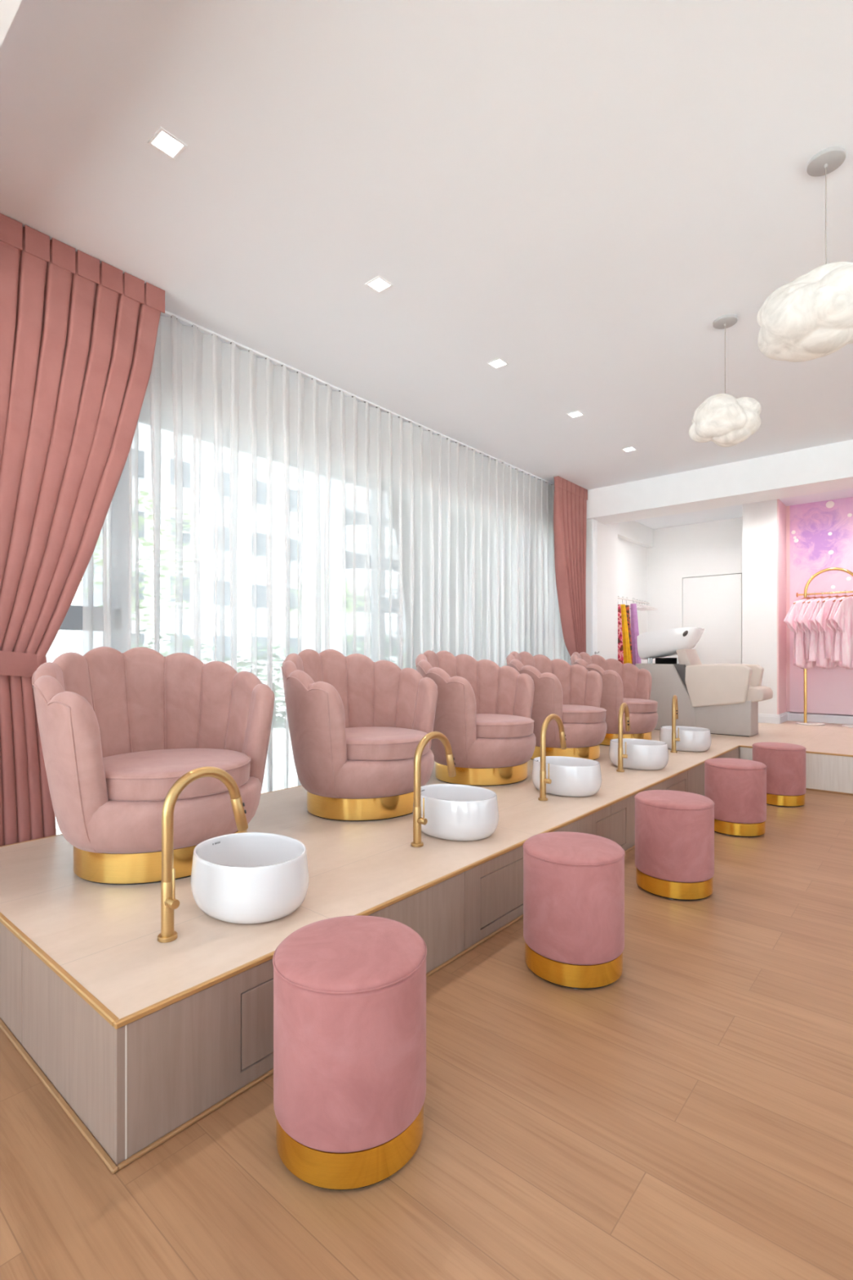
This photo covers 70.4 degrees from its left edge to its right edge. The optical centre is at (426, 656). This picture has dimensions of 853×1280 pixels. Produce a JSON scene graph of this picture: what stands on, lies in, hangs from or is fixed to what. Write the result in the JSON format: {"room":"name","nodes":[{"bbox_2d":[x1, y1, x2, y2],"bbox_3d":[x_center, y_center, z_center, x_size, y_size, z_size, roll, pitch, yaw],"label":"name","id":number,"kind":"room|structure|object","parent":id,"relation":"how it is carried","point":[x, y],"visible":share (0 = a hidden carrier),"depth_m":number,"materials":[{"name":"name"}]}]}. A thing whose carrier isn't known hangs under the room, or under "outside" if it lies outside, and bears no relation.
{"room":"salon","nodes":[
{"label":"salon","id":0,"kind":"room"},
{"bbox_2d":[0,0,852,528],"bbox_3d":[2.293,-1.975,2.251,7.820,0.100,12.800,0,0,40],"label":"ceiling","id":1,"kind":"structure","parent":0,"point":[573,194],"depth_m":2.48,"materials":[{"name":"paint"}]},
{"bbox_2d":[0,0,22,46],"bbox_3d":[0.476,-1.788,-0.011,7.660,0.275,0.400,0,0,40],"label":"beam","id":2,"kind":"structure","parent":1,"relation":"attached to","point":[8,8],"depth_m":1.55,"materials":[{"name":"white paint"}]},
{"bbox_2d":[0,213,164,846],"bbox_3d":[-1.845,-0.392,2.732,0.204,3.059,1.292,0,0,40],"label":"curtain","id":3,"kind":"object","parent":1,"relation":"hanging from","point":[78,333],"visible":0.9,"depth_m":2.76,"materials":[{"name":"fabric"}]},
{"bbox_2d":[147,126,187,159],"bbox_3d":[-0.972,-1.923,2.269,0.104,0.005,0.104,0,0,40],"label":"recessed light","id":4,"kind":"object","parent":1,"relation":"in","point":[162,140],"visible":1,"depth_m":2.27,"materials":[{"name":"white paint"}]},
{"bbox_2d":[151,130,182,156],"bbox_3d":[-0.972,-1.924,2.269,0.082,0.002,0.082,0,0,40],"label":"diffuser","id":5,"kind":"object","parent":4,"relation":"attached to","point":[164,141],"depth_m":2.27,"materials":[{"name":"white plastic"}]},
{"bbox_2d":[160,310,554,484],"bbox_3d":[-0.083,-1.914,4.991,0.026,0.022,5.700,0,0,40],"label":"rail","id":6,"kind":"object","parent":1,"relation":"attached to","point":[167,313],"visible":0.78,"depth_m":4.24,"materials":[{"name":"white metal"}]},
{"bbox_2d":[82,314,571,793],"bbox_3d":[-0.007,-0.391,5.080,0.119,3.022,5.383,0,0,40],"label":"sheer curtain","id":7,"kind":"object","parent":6,"relation":"hanging from","point":[260,513],"visible":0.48,"depth_m":4.04,"materials":[{"name":"white fabric"}]},
{"bbox_2d":[364,275,393,293],"bbox_3d":[-0.245,-1.923,3.128,0.104,0.005,0.104,0,0,40],"label":"recessed light","id":8,"kind":"object","parent":1,"relation":"in","point":[378,284],"visible":1,"depth_m":3.13,"materials":[{"name":"white plastic"}]},
{"bbox_2d":[368,278,390,291],"bbox_3d":[-0.245,-1.924,3.128,0.082,0.002,0.082,0,0,40],"label":"diffuser","id":9,"kind":"object","parent":8,"relation":"attached to","point":[376,284],"depth_m":3.13,"materials":[{"name":"white plastic"}]},
{"bbox_2d":[486,357,508,368],"bbox_3d":[0.468,-1.923,3.971,0.104,0.005,0.104,0,0,40],"label":"recessed light","id":10,"kind":"object","parent":1,"relation":"in","point":[497,363],"visible":1,"depth_m":3.97,"materials":[{"name":"white plastic"}]},
{"bbox_2d":[489,360,506,368],"bbox_3d":[0.468,-1.924,3.971,0.082,0.002,0.082,0,0,40],"label":"diffuser","id":11,"kind":"object","parent":10,"relation":"attached to","point":[495,363],"depth_m":3.97,"materials":[{"name":"white plastic"}]},
{"bbox_2d":[553,475,587,656],"bbox_3d":[1.590,-0.391,6.738,0.176,3.057,0.735,0,0,40],"label":"curtain","id":12,"kind":"object","parent":1,"relation":"hanging from","point":[570,504],"visible":0.62,"depth_m":6.71,"materials":[{"name":"fabric"}]},
{"bbox_2d":[566,410,584,417],"bbox_3d":[1.185,-1.923,4.806,0.104,0.005,0.104,0,0,40],"label":"recessed light","id":13,"kind":"object","parent":1,"relation":"in","point":[575,414],"visible":1,"depth_m":4.80,"materials":[{"name":"white plastic"}]},
{"bbox_2d":[568,412,582,417],"bbox_3d":[1.185,-1.924,4.806,0.082,0.002,0.082,0,0,40],"label":"diffuser","id":14,"kind":"object","parent":13,"relation":"attached to","point":[573,414],"depth_m":4.80,"materials":[{"name":"white plastic"}]},
{"bbox_2d":[622,446,636,452],"bbox_3d":[1.884,-1.923,5.616,0.104,0.005,0.104,0,0,40],"label":"recessed light","id":15,"kind":"object","parent":1,"relation":"in","point":[631,448],"visible":1,"depth_m":5.62,"materials":[{"name":"white"}]},
{"bbox_2d":[623,447,635,451],"bbox_3d":[1.884,-1.924,5.616,0.082,0.002,0.082,0,0,40],"label":"diffuser","id":16,"kind":"object","parent":15,"relation":"attached to","point":[628,449],"depth_m":5.62,"materials":[{"name":"white plastic"}]},
{"bbox_2d":[586,439,852,524],"bbox_3d":[4.660,-1.760,4.915,7.660,0.330,0.445,0,0,40],"label":"beam","id":17,"kind":"structure","parent":1,"relation":"attached to","point":[827,468],"depth_m":6.06,"materials":[{"name":"white paint"}]},
{"bbox_2d":[688,314,761,447],"bbox_3d":[1.699,-1.567,3.463,0.369,0.716,0.358,0,0,-21],"label":"pendant","id":18,"kind":"object","parent":1,"relation":"hanging from","point":[724,420],"visible":1,"depth_m":3.35,"materials":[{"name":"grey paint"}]},
{"bbox_2d":[757,146,852,362],"bbox_3d":[1.538,-1.549,2.347,0.431,0.752,0.445,0,0,-43],"label":"pendant","id":19,"kind":"object","parent":1,"relation":"hanging from","point":[810,317],"visible":1,"depth_m":2.26,"materials":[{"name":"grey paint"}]},
{"bbox_2d":[0,789,852,1279],"bbox_3d":[1.173,1.180,0.933,7.820,0.060,9.340,0,0,40],"label":"floor","id":20,"kind":"structure","parent":0,"point":[688,1115],"depth_m":1.44,"materials":[{"name":"brown wood"}]},
{"bbox_2d":[272,915,426,1190],"bbox_3d":[-0.183,0.922,1.468,0.369,0.456,0.369,0,0,40],"label":"stool","id":21,"kind":"object","parent":20,"relation":"on","point":[349,992],"visible":1,"depth_m":1.32,"materials":[{"name":"fabric"}]},
{"bbox_2d":[0,737,740,1173],"bbox_3d":[0.455,0.986,4.009,1.703,0.328,5.560,0,0,40],"label":"platform","id":22,"kind":"object","parent":20,"relation":"on","point":[138,1038],"visible":0.59,"depth_m":1.84,"materials":[{"name":"beige wood"}]},
{"bbox_2d":[31,646,274,884],"bbox_3d":[-1.095,0.389,2.523,0.899,0.866,0.819,0,0,-17],"label":"armchair","id":23,"kind":"object","parent":22,"relation":"on","point":[117,730],"visible":0.93,"depth_m":2.32,"materials":[{"name":"fabric"}]},
{"bbox_2d":[102,747,250,801],"bbox_3d":[-1.047,0.466,2.464,0.655,0.109,0.642,0,0,40],"label":"seat cushion","id":24,"kind":"object","parent":23,"relation":"on","point":[144,774],"depth_m":2.28,"materials":[{"name":"fabric"}]},
{"bbox_2d":[157,766,248,942],"bbox_3d":[-0.670,0.580,1.846,0.074,0.486,0.293,0,0,40],"label":"tap","id":25,"kind":"object","parent":22,"relation":"on","point":[169,903],"visible":1,"depth_m":1.75,"materials":[{"name":"gold metal"}]},
{"bbox_2d":[190,832,309,924],"bbox_3d":[-0.586,0.730,2.006,0.428,0.186,0.342,0,0,40],"label":"basin","id":26,"kind":"object","parent":22,"relation":"on","point":[239,877],"visible":1,"depth_m":1.87,"materials":[{"name":"white ceramic"}]},
{"bbox_2d":[280,648,437,821],"bbox_3d":[-0.351,0.389,3.360,0.899,0.866,0.819,0,0,-17],"label":"armchair","id":27,"kind":"object","parent":22,"relation":"on","point":[357,724],"visible":0.91,"depth_m":3.06,"materials":[{"name":"fabric"}]},
{"bbox_2d":[345,726,429,760],"bbox_3d":[-0.303,0.466,3.301,0.655,0.109,0.642,0,0,40],"label":"seat cushion","id":28,"kind":"object","parent":27,"relation":"on","point":[362,743],"depth_m":3.05,"materials":[{"name":"fabric"}]},
{"bbox_2d":[411,731,456,847],"bbox_3d":[0.045,0.580,2.714,0.074,0.486,0.293,0,0,40],"label":"tap","id":29,"kind":"object","parent":22,"relation":"on","point":[418,820],"visible":1,"depth_m":2.62,"materials":[{"name":"gold metal"}]},
{"bbox_2d":[413,783,498,840],"bbox_3d":[0.134,0.730,2.838,0.428,0.186,0.342,0,0,40],"label":"basin","id":30,"kind":"object","parent":22,"relation":"on","point":[452,811],"visible":0.89,"depth_m":2.69,"materials":[{"name":"white ceramic"}]},
{"bbox_2d":[415,650,536,786],"bbox_3d":[0.356,0.389,4.177,0.899,0.866,0.819,0,0,-17],"label":"armchair","id":31,"kind":"object","parent":22,"relation":"on","point":[484,708],"visible":0.92,"depth_m":3.86,"materials":[{"name":"fabric"}]},
{"bbox_2d":[475,713,533,738],"bbox_3d":[0.404,0.466,4.118,0.655,0.109,0.642,0,0,40],"label":"seat cushion","id":32,"kind":"object","parent":31,"relation":"on","point":[488,726],"depth_m":3.85,"materials":[{"name":"fabric"}]},
{"bbox_2d":[537,713,566,800],"bbox_3d":[0.753,0.580,3.548,0.074,0.486,0.293,0,0,40],"label":"tap","id":33,"kind":"object","parent":22,"relation":"on","point":[544,780],"visible":1,"depth_m":3.46,"materials":[{"name":"gold metal"}]},
{"bbox_2d":[506,651,607,759],"bbox_3d":[1.089,0.389,5.024,0.899,0.866,0.819,0,0,-17],"label":"armchair","id":34,"kind":"object","parent":22,"relation":"on","point":[573,693],"visible":0.72,"depth_m":4.70,"materials":[{"name":"fabric"}]},
{"bbox_2d":[562,704,605,723],"bbox_3d":[1.137,0.466,4.965,0.655,0.109,0.642,0,0,40],"label":"seat cushion","id":35,"kind":"object","parent":34,"relation":"on","point":[571,713],"depth_m":4.68,"materials":[{"name":"fabric"}]},
{"bbox_2d":[531,755,601,796],"bbox_3d":[0.850,0.730,3.680,0.428,0.186,0.342,0,0,40],"label":"basin","id":36,"kind":"object","parent":22,"relation":"on","point":[570,776],"visible":0.91,"depth_m":3.53,"materials":[{"name":"white ceramic"}]},
{"bbox_2d":[570,652,657,746],"bbox_3d":[1.825,0.389,5.868,0.899,0.866,0.819,0,0,-17],"label":"armchair","id":37,"kind":"object","parent":22,"relation":"on","point":[628,684],"visible":0.68,"depth_m":5.55,"materials":[{"name":"fabric"}]},
{"bbox_2d":[622,697,657,713],"bbox_3d":[1.873,0.466,5.809,0.655,0.109,0.642,0,0,40],"label":"seat cushion","id":38,"kind":"object","parent":37,"relation":"on","point":[636,705],"depth_m":5.53,"materials":[{"name":"fabric"}]},
{"bbox_2d":[616,702,630,772],"bbox_3d":[1.455,0.580,4.417,0.074,0.486,0.293,0,0,30],"label":"tap","id":39,"kind":"object","parent":22,"relation":"on","point":[624,705],"visible":1,"depth_m":4.31,"materials":[{"name":"gold metal"}]},
{"bbox_2d":[608,738,668,770],"bbox_3d":[1.580,0.730,4.510,0.428,0.186,0.342,0,0,40],"label":"basin","id":40,"kind":"object","parent":22,"relation":"on","point":[642,754],"visible":0.95,"depth_m":4.36,"materials":[{"name":"white ceramic"}]},
{"bbox_2d":[670,694,679,752],"bbox_3d":[2.184,0.580,5.285,0.074,0.486,0.293,0,0,27],"label":"tap","id":41,"kind":"object","parent":22,"relation":"on","point":[674,703],"visible":1,"depth_m":5.17,"materials":[{"name":"gold metal"}]},
{"bbox_2d":[659,725,711,751],"bbox_3d":[2.289,0.730,5.351,0.428,0.186,0.342,0,0,40],"label":"basin","id":42,"kind":"object","parent":22,"relation":"on","point":[692,739],"visible":0.89,"depth_m":5.20,"materials":[{"name":"white ceramic"}]},
{"bbox_2d":[523,831,625,989],"bbox_3d":[0.546,0.922,2.252,0.369,0.456,0.369,0,0,-34],"label":"stool","id":43,"kind":"object","parent":20,"relation":"on","point":[574,882],"visible":1,"depth_m":2.10,"materials":[{"name":"fabric"}]},
{"bbox_2d":[634,790,715,900],"bbox_3d":[1.231,0.922,3.009,0.369,0.456,0.369,0,0,-19],"label":"stool","id":44,"kind":"object","parent":20,"relation":"on","point":[674,830],"visible":1,"depth_m":2.86,"materials":[{"name":"fabric"}]},
{"bbox_2d":[704,757,767,836],"bbox_3d":[2.045,0.922,4.007,0.369,0.456,0.369,0,0,-3],"label":"stool","id":45,"kind":"object","parent":20,"relation":"on","point":[737,787],"visible":0.91,"depth_m":3.86,"materials":[{"name":"fabric"}]},
{"bbox_2d":[752,742,806,806],"bbox_3d":[2.783,0.922,4.774,0.369,0.456,0.369,0,0,12],"label":"stool","id":46,"kind":"object","parent":20,"relation":"on","point":[785,762],"visible":0.84,"depth_m":4.62,"materials":[{"name":"fabric"}]},
{"bbox_2d":[805,787,852,795],"bbox_3d":[5.023,1.144,3.743,5.590,0.012,0.014,0,0,40],"label":"trim","id":47,"kind":"structure","parent":20,"relation":"on","point":[806,788],"depth_m":5.11,"materials":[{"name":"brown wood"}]},
{"bbox_2d":[617,537,647,663],"bbox_3d":[2.750,-0.551,8.659,0.220,2.748,2.040,0,0,40],"label":"wall","id":48,"kind":"structure","parent":0,"point":[632,557],"depth_m":8.81,"materials":[{"name":"paint"}]},
{"bbox_2d":[617,596,649,604],"bbox_3d":[2.859,-0.780,8.508,0.138,0.020,1.170,0,0,40],"label":"hanging rail","id":49,"kind":"object","parent":48,"relation":"attached to","point":[642,602],"visible":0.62,"depth_m":8.50,"materials":[{"name":"white metal"}]},
{"bbox_2d":[617,595,623,664],"bbox_3d":[2.570,-0.217,8.052,0.140,1.174,0.079,0,0,40],"label":"dress","id":50,"kind":"object","parent":49,"relation":"hanging from","point":[620,652],"visible":0.45,"depth_m":8.03,"materials":[{"name":"fabric"}]},
{"bbox_2d":[620,596,631,663],"bbox_3d":[2.699,-0.187,8.114,0.191,1.234,0.084,0,0,40],"label":"skirt","id":51,"kind":"object","parent":49,"relation":"hanging from","point":[626,645],"visible":0.53,"depth_m":8.11,"materials":[{"name":"fabric"}]},
{"bbox_2d":[625,597,632,663],"bbox_3d":[2.766,-0.227,8.252,0.130,1.154,0.071,0,0,40],"label":"dress","id":52,"kind":"object","parent":49,"relation":"hanging from","point":[627,606],"visible":0.32,"depth_m":8.24,"materials":[{"name":"fabric"}]},
{"bbox_2d":[630,600,641,665],"bbox_3d":[2.890,-0.187,8.302,0.174,1.234,0.083,0,0,40],"label":"skirt","id":53,"kind":"object","parent":49,"relation":"hanging from","point":[634,622],"visible":0.61,"depth_m":8.30,"materials":[{"name":"fabric"}]},
{"bbox_2d":[617,520,653,547],"bbox_3d":[2.803,-1.788,8.483,0.090,0.275,1.840,0,0,40],"label":"trim","id":54,"kind":"structure","parent":48,"relation":"attached to","point":[633,531],"depth_m":8.67,"materials":[{"name":"paint"}]},
{"bbox_2d":[647,517,742,663],"bbox_3d":[4.146,-0.551,8.681,1.920,2.748,0.200,0,0,40],"label":"wall","id":55,"kind":"structure","parent":0,"point":[714,548],"depth_m":8.88,"materials":[{"name":"paint"}]},
{"bbox_2d":[682,573,742,664],"bbox_3d":[4.078,-0.164,8.641,0.786,1.966,0.048,0,0,40],"label":"door","id":56,"kind":"structure","parent":55,"relation":"in","point":[713,603],"depth_m":8.59,"materials":[{"name":"paint"}]},
{"bbox_2d":[652,720,852,758],"bbox_3d":[5.313,0.987,5.807,7.820,0.327,3.470,0,0,40],"label":"floor","id":57,"kind":"structure","parent":0,"point":[832,738],"depth_m":6.13,"materials":[{"name":"beige wood"}]},
{"bbox_2d":[586,520,617,660],"bbox_3d":[1.968,-0.551,7.500,0.530,2.748,0.740,0,0,40],"label":"wall","id":58,"kind":"structure","parent":57,"relation":"on","point":[607,535],"depth_m":7.30,"materials":[{"name":"paint"}]},
{"bbox_2d":[591,519,597,655],"bbox_3d":[1.964,-0.386,7.070,0.020,2.418,0.120,0,0,40],"label":"trim","id":59,"kind":"structure","parent":58,"relation":"attached to","point":[594,522],"depth_m":7.05,"materials":[{"name":"white paint"}]},
{"bbox_2d":[635,626,773,736],"bbox_3d":[3.074,0.252,6.724,1.309,1.142,0.650,0,0,40],"label":"chair","id":60,"kind":"object","parent":57,"relation":"on","point":[723,699],"visible":0.97,"depth_m":6.51,"materials":[{"name":"beige leather"}]},
{"bbox_2d":[637,626,704,659],"bbox_3d":[2.798,-0.141,6.913,0.645,0.357,0.469,0,0,40],"label":"bowl","id":61,"kind":"object","parent":60,"relation":"on","point":[657,644],"depth_m":6.75,"materials":[{"name":"ceramic"}]},
{"bbox_2d":[740,746,852,793],"bbox_3d":[5.030,0.993,3.759,5.600,0.315,0.018,0,0,40],"label":"platform","id":62,"kind":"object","parent":57,"relation":"attached to","point":[823,771],"depth_m":5.13,"materials":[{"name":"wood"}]},
{"bbox_2d":[740,745,852,756],"bbox_3d":[5.029,0.828,3.758,5.600,0.014,0.024,0,0,40],"label":"trim","id":63,"kind":"structure","parent":57,"relation":"attached to","point":[744,746],"depth_m":5.14,"materials":[{"name":"gold metal"}]},
{"bbox_2d":[795,567,852,728],"bbox_3d":[4.823,-0.115,7.161,0.770,1.876,0.300,0,0,40],"label":"clothes rack","id":64,"kind":"object","parent":57,"relation":"on","point":[805,722],"visible":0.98,"depth_m":7.30,"materials":[{"name":"gold metal"}]},
{"bbox_2d":[817,591,831,602],"bbox_3d":[4.792,-0.703,7.187,0.406,0.146,0.032,0,0,-20],"label":"hanger","id":65,"kind":"object","parent":64,"relation":"hanging from","point":[829,596],"visible":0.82,"depth_m":7.16,"materials":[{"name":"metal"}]},
{"bbox_2d":[808,597,839,669],"bbox_3d":[4.793,-0.274,7.184,0.639,0.849,0.096,0,0,-20],"label":"robe","id":66,"kind":"object","parent":65,"relation":"hanging from","point":[821,662],"visible":0.43,"depth_m":7.12,"materials":[{"name":"pink fabric"}]},
{"bbox_2d":[822,591,840,602],"bbox_3d":[4.850,-0.703,7.138,0.406,0.146,0.032,0,0,-12],"label":"hanger","id":67,"kind":"object","parent":64,"relation":"hanging from","point":[837,595],"visible":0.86,"depth_m":7.12,"materials":[{"name":"metal"}]},
{"bbox_2d":[814,596,840,666],"bbox_3d":[4.851,-0.288,7.133,0.640,0.823,0.091,0,0,-12],"label":"robe","id":68,"kind":"object","parent":67,"relation":"hanging from","point":[824,607],"visible":0.3,"depth_m":7.09,"materials":[{"name":"pink fabric"}]},
{"bbox_2d":[832,590,847,601],"bbox_3d":[4.911,-0.703,7.086,0.406,0.146,0.032,0,0,-21],"label":"hanger","id":69,"kind":"object","parent":64,"relation":"hanging from","point":[845,595],"visible":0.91,"depth_m":7.06,"materials":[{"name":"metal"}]},
{"bbox_2d":[826,596,844,662],"bbox_3d":[4.912,-0.288,7.082,0.642,0.822,0.100,0,0,-21],"label":"robe","id":70,"kind":"object","parent":69,"relation":"hanging from","point":[835,644],"visible":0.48,"depth_m":7.02,"materials":[{"name":"pink fabric"}]},
{"label":"hanger","id":71,"kind":"object","parent":64,"relation":"hanging from","visible":0},
{"bbox_2d":[794,598,818,666],"bbox_3d":[4.680,-0.288,7.279,0.640,0.823,0.091,0,0,-21],"label":"robe","id":72,"kind":"object","parent":71,"relation":"hanging from","point":[806,636],"visible":0.31,"depth_m":7.21,"materials":[{"name":"pink fabric"}]},
{"bbox_2d":[742,499,777,714],"bbox_3d":[4.460,-0.551,7.889,0.385,2.748,1.000,0,0,40],"label":"pillar","id":73,"kind":"structure","parent":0,"point":[759,518],"depth_m":7.50,"materials":[{"name":"paint"}]},
{"bbox_2d":[758,713,778,724],"bbox_3d":[4.137,0.765,7.497,0.400,0.115,0.016,0,0,40],"label":"baseboard","id":74,"kind":"structure","parent":73,"relation":"attached to","point":[762,717],"depth_m":7.43,"materials":[{"name":"white paint"}]},
{"bbox_2d":[777,498,786,714],"bbox_3d":[4.484,-0.551,7.608,0.016,2.748,0.598,0,0,40],"label":"wall pillar","id":75,"kind":"structure","parent":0,"point":[781,507],"depth_m":7.51,"materials":[{"name":"pink paint"}]},
{"bbox_2d":[786,506,790,712],"bbox_3d":[7.015,-0.551,6.178,5.705,2.748,0.700,0,0,40],"label":"wall","id":76,"kind":"structure","parent":0,"point":[788,507],"depth_m":7.74,"materials":[{"name":"pink paint"}]},
{"bbox_2d":[778,711,787,724],"bbox_3d":[4.463,0.765,7.559,0.016,0.115,0.500,0,0,40],"label":"baseboard","id":77,"kind":"structure","parent":76,"relation":"attached to","point":[783,717],"depth_m":7.51,"materials":[{"name":"white paint"}]},
{"bbox_2d":[787,711,852,724],"bbox_3d":[6.789,0.765,5.900,5.690,0.115,0.016,0,0,40],"label":"baseboard","id":78,"kind":"structure","parent":76,"relation":"attached to","point":[818,717],"depth_m":7.49,"materials":[{"name":"white paint"}]},
{"bbox_2d":[790,497,852,715],"bbox_3d":[6.193,-0.601,6.410,4.060,2.648,0.011,0,0,40],"label":"mural","id":79,"kind":"object","parent":76,"relation":"attached to","point":[821,532],"visible":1,"depth_m":7.50},
{"bbox_3d":[-1.591,-0.388,3.595,0.160,3.075,9.820,0,0,40],"label":"wall","id":80,"kind":"structure","parent":0,"visible":0},
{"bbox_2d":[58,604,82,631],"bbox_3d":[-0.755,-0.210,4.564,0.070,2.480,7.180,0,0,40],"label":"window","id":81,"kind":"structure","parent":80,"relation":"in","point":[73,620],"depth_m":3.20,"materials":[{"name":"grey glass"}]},
{"label":"outside","id":82,"kind":"structure","parent":0,"visible":0},
{"bbox_2d":[55,818,61,835],"bbox_3d":[-2.869,1.310,35.239,130.000,0.180,130.000,0,0,40],"label":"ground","id":83,"kind":"structure","parent":82,"point":[58,832],"depth_m":4.27,"materials":[{"name":"white"}]},
{"bbox_2d":[45,578,82,662],"bbox_3d":[-15.004,-12.280,36.361,10.050,27.000,12.000,0,0,40],"label":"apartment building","id":84,"kind":"structure","parent":83,"relation":"on","point":[65,641],"depth_m":31.64,"materials":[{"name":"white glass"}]},
{"bbox_3d":[4.735,-0.703,7.235,0.406,0.146,0.032,0,0,-13],"label":"hanger","id":85,"kind":"object","parent":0,"visible":0},
{"bbox_2d":[801,597,820,662],"bbox_3d":[4.736,-0.288,7.230,0.642,0.822,0.100,0,0,-13],"label":"robe","id":86,"kind":"object","parent":85,"relation":"hanging from","point":[810,606],"visible":0.29,"depth_m":7.19,"materials":[{"name":"pink fabric"}]},
{"bbox_3d":[4.972,-0.703,7.035,0.406,0.146,0.032,0,0,-15],"label":"hanger","id":87,"kind":"object","parent":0,"visible":0},
{"bbox_2d":[831,595,852,669],"bbox_3d":[4.972,-0.274,7.032,0.639,0.849,0.096,0,0,-15],"label":"robe","id":88,"kind":"object","parent":87,"relation":"hanging from","point":[842,615],"visible":1,"depth_m":6.98,"materials":[{"name":"pink fabric"}]},
{"label":"hanger","id":89,"kind":"object","parent":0,"visible":0},
{"bbox_2d":[783,598,816,668],"bbox_3d":[4.629,-0.274,7.323,0.639,0.849,0.096,0,0,-10],"label":"robe","id":90,"kind":"object","parent":89,"relation":"hanging from","point":[799,661],"visible":0.4,"depth_m":7.29,"materials":[{"name":"pink fabric"}]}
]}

